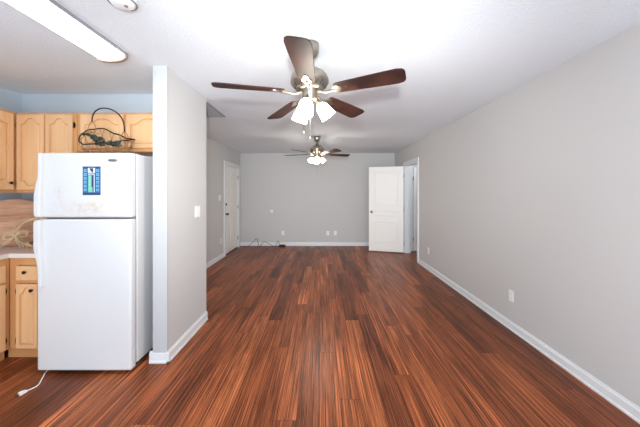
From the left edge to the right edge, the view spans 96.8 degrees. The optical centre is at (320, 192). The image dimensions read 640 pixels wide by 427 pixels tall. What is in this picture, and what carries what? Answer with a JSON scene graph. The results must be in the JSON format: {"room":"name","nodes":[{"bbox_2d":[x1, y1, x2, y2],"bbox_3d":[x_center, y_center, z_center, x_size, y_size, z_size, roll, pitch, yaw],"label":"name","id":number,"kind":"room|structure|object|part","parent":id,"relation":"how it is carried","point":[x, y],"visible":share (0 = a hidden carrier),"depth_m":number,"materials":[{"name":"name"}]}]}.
{"room":"empty living room","nodes":[
{"label":"empty living room","id":0,"kind":"room"},
{"bbox_2d":[0,87,21,200],"bbox_3d":[-3.240,0.182,0.260,0.120,2.455,5.520,0,0,0],"label":"wall","id":1,"kind":"structure","parent":0,"point":[9,100],"depth_m":2.91,"materials":[{"name":"grey paint"}]},
{"bbox_2d":[0,109,13,192],"bbox_3d":[-3.015,-0.380,2.228,0.330,0.760,0.896,0,0,0],"label":"upper cabinet","id":2,"kind":"object","parent":1,"relation":"attached to","point":[6,117],"visible":1,"depth_m":2.60,"materials":[{"name":"brown wood"}]},
{"bbox_2d":[22,94,152,200],"bbox_3d":[-2.343,0.182,3.085,1.914,2.455,0.130,0,0,0],"label":"wall","id":3,"kind":"structure","parent":0,"point":[31,103],"depth_m":3.02,"materials":[{"name":"grey paint"}]},
{"bbox_2d":[14,112,82,192],"bbox_3d":[-2.749,-0.380,2.849,0.862,0.760,0.343,0,0,0],"label":"upper cabinet","id":4,"kind":"object","parent":3,"relation":"attached to","point":[34,133],"visible":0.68,"depth_m":2.68,"materials":[{"name":"brown wood"}]},
{"bbox_3d":[-2.748,-0.383,2.691,0.257,0.712,0.019,0,0,0],"label":"door","id":5,"kind":"part","parent":4,"relation":"part of","materials":[{"name":"brown wood"}]},
{"bbox_3d":[-2.477,-0.383,2.691,0.252,0.712,0.019,0,0,0],"label":"door","id":6,"kind":"part","parent":4,"relation":"part of","materials":[{"name":"brown wood"}]},
{"bbox_2d":[78,113,152,155],"bbox_3d":[-1.853,-0.575,2.850,0.922,0.370,0.339,0,0,0],"label":"upper cabinet","id":7,"kind":"object","parent":3,"relation":"attached to","point":[138,126],"visible":0.58,"depth_m":2.68,"materials":[{"name":"brown wood"}]},
{"bbox_3d":[-2.070,-0.581,2.691,0.410,0.317,0.019,0,0,0],"label":"door","id":8,"kind":"part","parent":7,"relation":"part of","materials":[{"name":"brown wood"}]},
{"bbox_3d":[-1.637,-0.581,2.691,0.410,0.317,0.019,0,0,0],"label":"door","id":9,"kind":"part","parent":7,"relation":"part of","materials":[{"name":"brown wood"}]},
{"bbox_2d":[166,68,207,363],"bbox_3d":[-1.321,0.182,2.751,0.129,2.455,0.818,0,0,0],"label":"wall","id":10,"kind":"structure","parent":0,"point":[186,105],"depth_m":2.67,"materials":[{"name":"grey paint"}]},
{"bbox_2d":[149,351,169,363],"bbox_3d":[-1.339,1.363,2.352,0.163,0.095,0.019,0,0,0],"label":"baseboard","id":11,"kind":"structure","parent":10,"relation":"attached to","point":[154,358],"depth_m":2.35,"materials":[{"name":"white paint"}]},
{"bbox_2d":[153,66,167,352],"bbox_3d":[-1.331,0.139,2.354,0.118,2.367,0.014,0,0,0],"label":"wall","id":12,"kind":"structure","parent":10,"relation":"attached to","point":[160,73],"depth_m":2.35,"materials":[{"name":"grey paint"}]},
{"bbox_2d":[195,206,199,217],"bbox_3d":[-1.271,0.195,2.930,0.010,0.116,0.116,0,0,0],"label":"light switch","id":13,"kind":"object","parent":10,"relation":"attached to","point":[197,208],"visible":1,"depth_m":2.92,"materials":[{"name":"white plastic"}]},
{"bbox_2d":[206,137,239,262],"bbox_3d":[-2.200,0.182,5.345,0.120,2.455,4.390,0,0,0],"label":"wall","id":14,"kind":"structure","parent":0,"point":[217,153],"depth_m":5.76,"materials":[{"name":"grey paint"}]},
{"bbox_2d":[206,253,224,268],"bbox_3d":[-2.131,1.366,4.702,0.019,0.088,3.085,0,0,0],"label":"baseboard","id":15,"kind":"structure","parent":14,"relation":"attached to","point":[221,256],"depth_m":5.67,"materials":[{"name":"white paint"}]},
{"bbox_2d":[226,166,237,254],"bbox_3d":[-2.131,0.399,6.821,0.103,2.022,0.970,0,0,0],"label":"door","id":16,"kind":"structure","parent":14,"relation":"in","point":[231,173],"depth_m":6.82,"materials":[{"name":"white paint"}]},
{"bbox_2d":[224,161,239,255],"bbox_3d":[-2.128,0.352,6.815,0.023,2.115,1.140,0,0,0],"label":"trim","id":17,"kind":"structure","parent":14,"relation":"attached to","point":[225,162],"depth_m":6.47,"materials":[{"name":"white paint"}]},
{"bbox_2d":[240,153,394,241],"bbox_3d":[0.470,0.182,7.600,5.460,2.455,0.120,0,0,0],"label":"wall","id":18,"kind":"structure","parent":0,"point":[307,200],"depth_m":7.54,"materials":[{"name":"grey paint"}]},
{"bbox_2d":[240,242,368,245],"bbox_3d":[-0.090,1.366,7.530,4.100,0.088,0.019,0,0,0],"label":"baseboard","id":19,"kind":"structure","parent":18,"relation":"attached to","point":[241,243],"depth_m":7.53,"materials":[{"name":"white paint"}]},
{"bbox_2d":[0,246,639,426],"bbox_3d":[0.090,1.440,2.520,6.820,0.060,10.320,0,0,0],"label":"floor","id":20,"kind":"structure","parent":0,"point":[291,336],"depth_m":2.24,"materials":[{"name":"brown reddish-brown hardwood plank"}]},
{"bbox_2d":[0,258,9,360],"bbox_3d":[-2.886,0.981,1.877,0.588,0.858,1.055,0,0,0],"label":"base cabinet","id":21,"kind":"object","parent":20,"relation":"on","point":[4,263],"visible":0.98,"depth_m":2.35,"materials":[{"name":"brown wood"}]},
{"bbox_3d":[-2.627,0.675,2.123,0.019,0.140,0.475,0,0,0],"label":"drawer","id":22,"kind":"part","parent":21,"relation":"part of","materials":[{"name":"brown wood"}]},
{"bbox_3d":[-2.627,1.037,2.123,0.019,0.550,0.475,0,0,0],"label":"door","id":23,"kind":"part","parent":21,"relation":"part of","materials":[{"name":"brown wood"}]},
{"bbox_2d":[0,242,34,259],"bbox_3d":[-2.770,0.531,2.175,0.820,0.038,1.690,0,0,0],"label":"countertop","id":24,"kind":"structure","parent":21,"relation":"on","point":[6,252],"depth_m":2.43,"materials":[{"name":"beige laminate"}]},
{"bbox_2d":[0,217,44,248],"bbox_3d":[-2.710,0.373,2.614,0.430,0.277,0.141,0,0,-20],"label":"wreath","id":25,"kind":"object","parent":24,"relation":"on","point":[18,238],"visible":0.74,"depth_m":2.60,"materials":[{"name":"beige"}]},
{"bbox_2d":[0,199,46,245],"bbox_3d":[-2.964,0.288,2.764,0.502,0.452,0.093,0,0,-45],"label":"wood slab","id":26,"kind":"object","parent":24,"relation":"on","point":[14,212],"visible":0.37,"depth_m":2.76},
{"bbox_2d":[8,258,37,356],"bbox_3d":[-2.776,0.981,2.690,0.808,0.858,0.660,0,0,0],"label":"base cabinet","id":27,"kind":"object","parent":20,"relation":"on","point":[23,274],"visible":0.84,"depth_m":2.39,"materials":[{"name":"brown wood"}]},
{"bbox_3d":[-2.476,0.679,2.396,0.178,0.118,0.019,0,0,0],"label":"drawer","id":28,"kind":"part","parent":27,"relation":"part of","materials":[{"name":"brown wood"}]},
{"bbox_3d":[-2.476,1.041,2.396,0.178,0.542,0.019,0,0,0],"label":"door","id":29,"kind":"part","parent":27,"relation":"part of","materials":[{"name":"brown wood"}]},
{"bbox_2d":[14,153,152,396],"bbox_3d":[-1.838,0.548,2.439,0.730,1.724,0.982,0,0,0],"label":"refrigerator","id":30,"kind":"object","parent":20,"relation":"on","point":[93,253],"visible":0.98,"depth_m":2.20,"materials":[{"name":"white metal"}]},
{"bbox_3d":[-2.121,1.403,2.301,0.092,0.011,0.596,0,0,-4],"label":"power cord","id":31,"kind":"part","parent":30,"relation":"part of","materials":[{"name":"white plastic"}]},
{"bbox_2d":[33,219,135,369],"bbox_3d":[-1.838,0.794,2.217,0.730,1.177,0.102,0,0,0],"label":"door","id":32,"kind":"structure","parent":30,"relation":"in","point":[86,268],"depth_m":2.20,"materials":[{"name":"white metal"}]},
{"bbox_2d":[34,153,135,216],"bbox_3d":[-1.838,-0.058,2.217,0.730,0.504,0.102,0,0,0],"label":"freezer","id":33,"kind":"object","parent":30,"relation":"in","point":[58,192],"depth_m":2.20,"materials":[{"name":"white metal"}]},
{"bbox_2d":[83,167,100,194],"bbox_3d":[-1.776,-0.091,2.198,0.138,0.221,0.004,0,0,0],"label":"card","id":34,"kind":"object","parent":30,"relation":"attached to","point":[91,175],"visible":1,"depth_m":2.20,"materials":[{"name":"blue paper"}]},
{"bbox_3d":[-1.785,-0.069,2.198,0.034,0.133,0.001,0,0,0],"label":"green panel","id":35,"kind":"part","parent":34,"relation":"part of","materials":[{"name":"green paper"}]},
{"bbox_2d":[88,168,94,191],"bbox_3d":[-1.776,-0.097,2.198,0.055,0.188,0.002,0,0,0],"label":"print","id":36,"kind":"object","parent":34,"relation":"attached to","point":[91,171],"depth_m":2.20,"materials":[{"name":"white"}]},
{"bbox_2d":[78,107,134,152],"bbox_3d":[-1.905,-0.538,2.530,0.475,0.453,0.241,0,0,0],"label":"wire basket","id":37,"kind":"object","parent":30,"relation":"on","point":[96,139],"visible":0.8,"depth_m":2.47,"materials":[{"name":"black metal"}]},
{"bbox_3d":[-1.911,-0.655,2.550,0.302,0.219,0.011,0,0,0],"label":"handle","id":38,"kind":"part","parent":37,"relation":"part of","materials":[{"name":"black metal"}]},
{"bbox_2d":[241,238,285,246],"bbox_3d":[-1.501,1.308,7.410,1.162,0.217,0.112,0,0,0],"label":"cable","id":39,"kind":"object","parent":20,"relation":"on","point":[256,238],"visible":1,"depth_m":7.42,"materials":[{"name":"black plastic"}]},
{"bbox_2d":[0,0,639,152],"bbox_3d":[0.090,-1.085,2.520,6.820,0.080,10.320,0,0,0],"label":"ceiling","id":40,"kind":"structure","parent":0,"point":[457,57],"depth_m":2.12,"materials":[{"name":"white paint"}]},
{"bbox_2d":[3,0,127,62],"bbox_3d":[-1.567,-1.009,1.524,0.236,0.072,1.228,0,0,0],"label":"ceiling light","id":41,"kind":"object","parent":40,"relation":"attached to","point":[49,13],"visible":1,"depth_m":1.73,"materials":[{"name":"glowing white plastic diffuser"},{"name":"white painted metal"}]},
{"bbox_3d":[-1.454,-1.034,1.518,0.010,0.022,1.184,0,0,0],"label":"rail","id":42,"kind":"part","parent":41,"relation":"part of","materials":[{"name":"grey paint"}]},
{"bbox_2d":[107,0,137,10],"bbox_3d":[-1.070,-1.023,1.530,0.140,0.044,0.140,0,0,0],"label":"smoke detector","id":43,"kind":"object","parent":40,"relation":"attached to","point":[126,5],"visible":1,"depth_m":1.53,"materials":[{"name":"white plastic"}]},
{"bbox_2d":[206,102,225,116],"bbox_3d":[-1.603,-1.038,3.590,0.595,0.014,0.620,0,0,0],"label":"ceiling vent","id":44,"kind":"object","parent":40,"relation":"in","point":[211,111],"visible":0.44,"depth_m":3.67,"materials":[{"name":"grey paint"}]},
{"bbox_2d":[211,36,405,138],"bbox_3d":[-0.087,-0.710,1.960,1.257,0.670,1.220,0,0,0],"label":"ceiling fan","id":45,"kind":"object","parent":40,"relation":"hanging from","point":[308,80],"visible":1,"depth_m":1.89,"materials":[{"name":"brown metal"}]},
{"bbox_3d":[-0.482,-0.699,1.895,0.465,0.028,0.145,0,0,-15],"label":"blade","id":46,"kind":"part","parent":45,"relation":"part of","materials":[{"name":"brown wood"}]},
{"bbox_3d":[-0.301,-0.676,2.352,0.144,0.057,0.464,0,0,-33],"label":"blade","id":47,"kind":"part","parent":45,"relation":"part of","materials":[{"name":"brown wood"}]},
{"bbox_3d":[-0.151,-0.562,2.071,0.122,0.135,0.121,0,0,0],"label":"lamp shade","id":48,"kind":"part","parent":45,"relation":"part of","materials":[{"name":"white glass"}]},
{"bbox_3d":[-0.111,-0.729,1.585,0.149,0.052,0.469,0,0,0],"label":"blade","id":49,"kind":"part","parent":45,"relation":"part of","materials":[{"name":"brown wood"}]},
{"bbox_3d":[-0.109,-0.569,1.896,0.113,0.135,0.128,0,0,0],"label":"lamp shade","id":50,"kind":"part","parent":45,"relation":"part of","materials":[{"name":"white glass"}]},
{"bbox_3d":[0.035,-0.573,2.023,0.129,0.132,0.110,0,0,0],"label":"lamp shade","id":51,"kind":"part","parent":45,"relation":"part of","materials":[{"name":"white glass"}]},
{"bbox_3d":[0.188,-0.689,2.322,0.142,0.051,0.465,0,0,39],"label":"blade","id":52,"kind":"part","parent":45,"relation":"part of","materials":[{"name":"brown wood"}]},
{"bbox_3d":[0.311,-0.724,1.851,0.465,0.055,0.142,0,0,22],"label":"blade","id":53,"kind":"part","parent":45,"relation":"part of","materials":[{"name":"brown wood"}]},
{"bbox_2d":[284,136,349,163],"bbox_3d":[-0.075,-0.703,5.349,1.269,0.685,1.211,0,0,0],"label":"ceiling fan","id":54,"kind":"object","parent":40,"relation":"hanging from","point":[317,150],"visible":1,"depth_m":5.25,"materials":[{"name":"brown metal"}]},
{"bbox_3d":[0.172,-0.718,4.961,0.143,0.036,0.470,0,0,-36],"label":"blade","id":55,"kind":"part","parent":54,"relation":"part of","materials":[{"name":"brown wood"}]},
{"bbox_3d":[0.324,-0.718,5.431,0.470,0.036,0.143,0,0,-18],"label":"blade","id":56,"kind":"part","parent":54,"relation":"part of","materials":[{"name":"brown wood"}]},
{"bbox_2d":[395,23,639,406],"bbox_3d":[2.020,0.182,2.520,0.120,2.455,10.040,0,0,0],"label":"wall","id":57,"kind":"structure","parent":0,"point":[533,193],"depth_m":2.37,"materials":[{"name":"grey paint"}]},
{"bbox_2d":[369,166,403,252],"bbox_3d":[1.542,0.390,6.716,0.811,2.000,0.161,0,0,17],"label":"door","id":58,"kind":"structure","parent":57,"relation":"in","point":[386,184],"depth_m":6.70,"materials":[{"name":"white paint"}]},
{"bbox_2d":[403,157,418,262],"bbox_3d":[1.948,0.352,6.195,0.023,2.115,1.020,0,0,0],"label":"trim","id":59,"kind":"structure","parent":57,"relation":"attached to","point":[417,158],"depth_m":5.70,"materials":[{"name":"white paint"}]},
{"bbox_2d":[509,289,513,302],"bbox_3d":[1.955,1.063,2.920,0.009,0.116,0.072,0,0,0],"label":"electrical outlet","id":60,"kind":"object","parent":57,"relation":"attached to","point":[511,293],"visible":1,"depth_m":2.91,"materials":[{"name":"white plastic"}]},
{"bbox_2d":[418,259,639,423],"bbox_3d":[1.950,1.366,1.587,0.019,0.088,8.175,0,0,0],"label":"baseboard","id":61,"kind":"structure","parent":57,"relation":"attached to","point":[626,406],"depth_m":2.35,"materials":[{"name":"white paint"}]},
{"bbox_3d":[2.690,0.182,5.870,1.220,2.455,2.140,0,0,0],"label":"wall","id":62,"kind":"structure","parent":0,"visible":0},
{"bbox_2d":[410,166,412,250],"bbox_3d":[2.170,0.360,6.830,0.070,2.100,0.020,0,0,0],"label":"trim","id":63,"kind":"structure","parent":62,"relation":"attached to","point":[411,167],"depth_m":6.82,"materials":[{"name":"white paint"}]},
{"bbox_2d":[413,167,416,250],"bbox_3d":[2.513,0.395,6.809,0.615,2.000,0.052,0,0,0],"label":"door","id":64,"kind":"structure","parent":62,"relation":"in","point":[414,168],"depth_m":6.80,"materials":[{"name":"white paint"}]}
]}

